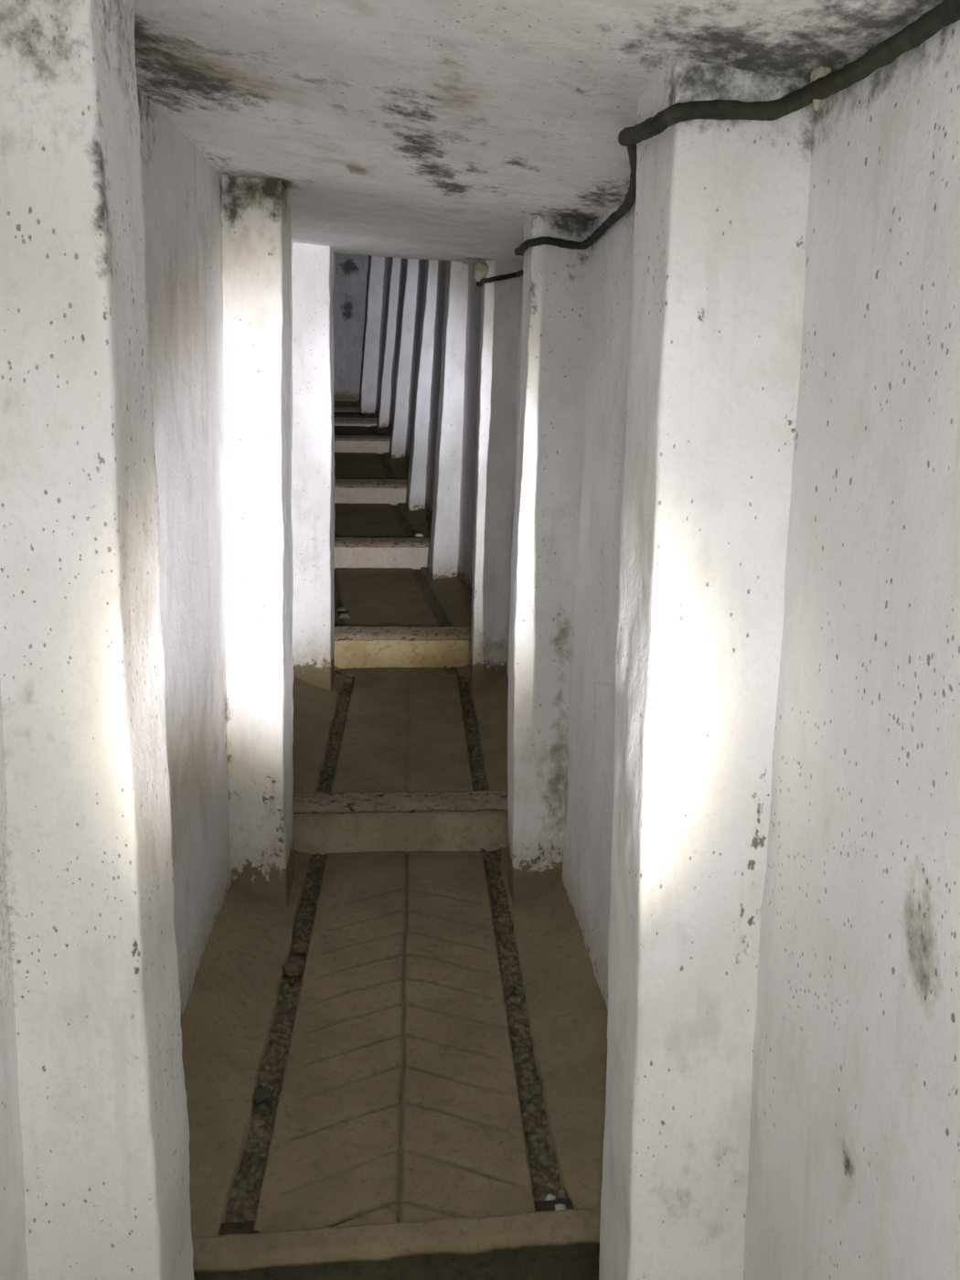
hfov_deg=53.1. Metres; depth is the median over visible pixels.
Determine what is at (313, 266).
pillar
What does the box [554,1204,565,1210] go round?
stone
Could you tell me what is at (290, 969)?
stone
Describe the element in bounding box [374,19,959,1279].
wall
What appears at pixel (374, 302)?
pillar
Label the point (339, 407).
stair step
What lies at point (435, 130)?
ceiling
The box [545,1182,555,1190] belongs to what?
stone
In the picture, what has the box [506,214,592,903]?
pillar
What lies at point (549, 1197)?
stone
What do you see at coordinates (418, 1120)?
stair step
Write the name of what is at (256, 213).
pillar
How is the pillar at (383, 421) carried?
on the stair step at (347, 439)
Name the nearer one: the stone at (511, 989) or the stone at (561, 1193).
the stone at (561, 1193)
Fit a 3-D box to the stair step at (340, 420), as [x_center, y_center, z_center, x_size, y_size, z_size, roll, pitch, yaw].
[-2.090,-3.275,14.240,1.226,0.391,2.131,-1,9,-11]
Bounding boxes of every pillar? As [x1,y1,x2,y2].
[0,0,194,1279]
[221,174,294,906]
[291,242,334,690]
[360,255,384,415]
[377,256,401,427]
[389,258,418,458]
[406,259,437,511]
[427,260,469,579]
[470,259,521,691]
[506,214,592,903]
[598,58,812,1279]
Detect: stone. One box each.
[252,1086,273,1104]
[282,962,302,978]
[293,944,308,954]
[415,533,423,537]
[506,985,516,993]
[544,1194,555,1200]
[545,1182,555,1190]
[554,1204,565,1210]
[556,1187,566,1199]
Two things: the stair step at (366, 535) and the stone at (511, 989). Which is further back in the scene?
the stair step at (366, 535)
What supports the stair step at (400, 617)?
on the stair step at (385, 759)
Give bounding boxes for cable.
[473,0,959,287]
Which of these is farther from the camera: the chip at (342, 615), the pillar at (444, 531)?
the pillar at (444, 531)
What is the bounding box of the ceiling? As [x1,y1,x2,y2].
[133,0,944,262]
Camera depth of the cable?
1.43 m
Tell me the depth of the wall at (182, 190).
2.76 m
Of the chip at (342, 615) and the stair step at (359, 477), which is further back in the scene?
the stair step at (359, 477)
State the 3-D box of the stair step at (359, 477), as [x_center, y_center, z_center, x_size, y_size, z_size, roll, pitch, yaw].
[-1.368,-1.814,10.579,1.226,0.657,2.146,-1,9,-10]
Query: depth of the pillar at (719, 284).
1.60 m
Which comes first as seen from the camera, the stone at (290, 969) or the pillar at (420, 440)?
the stone at (290, 969)
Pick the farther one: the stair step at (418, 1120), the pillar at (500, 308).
the pillar at (500, 308)
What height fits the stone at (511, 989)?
0.020 m
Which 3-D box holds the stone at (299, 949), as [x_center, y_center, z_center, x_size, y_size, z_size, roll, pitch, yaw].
[-0.625,1.080,3.353,0.048,0.027,0.049,4,9,21]
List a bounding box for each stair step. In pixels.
[180,847,607,1279]
[292,663,508,854]
[333,400,361,415]
[333,413,378,426]
[333,425,392,453]
[333,566,471,668]
[334,452,409,504]
[334,502,432,569]
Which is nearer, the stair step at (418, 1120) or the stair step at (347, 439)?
the stair step at (418, 1120)
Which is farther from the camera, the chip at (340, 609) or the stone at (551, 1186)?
the chip at (340, 609)
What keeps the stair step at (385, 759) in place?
on the stair step at (418, 1120)
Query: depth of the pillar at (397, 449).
10.93 m
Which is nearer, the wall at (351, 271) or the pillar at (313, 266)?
the pillar at (313, 266)
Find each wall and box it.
[0,89,293,1279]
[332,252,370,402]
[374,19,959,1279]
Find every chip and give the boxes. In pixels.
[336,607,347,611]
[339,612,350,618]
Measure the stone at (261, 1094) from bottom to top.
0.034 m
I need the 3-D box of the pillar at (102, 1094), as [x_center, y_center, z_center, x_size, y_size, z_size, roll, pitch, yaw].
[-0.700,0.298,1.668,0.287,2.821,0.249,0,9,-4]
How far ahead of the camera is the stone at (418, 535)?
7.94 m

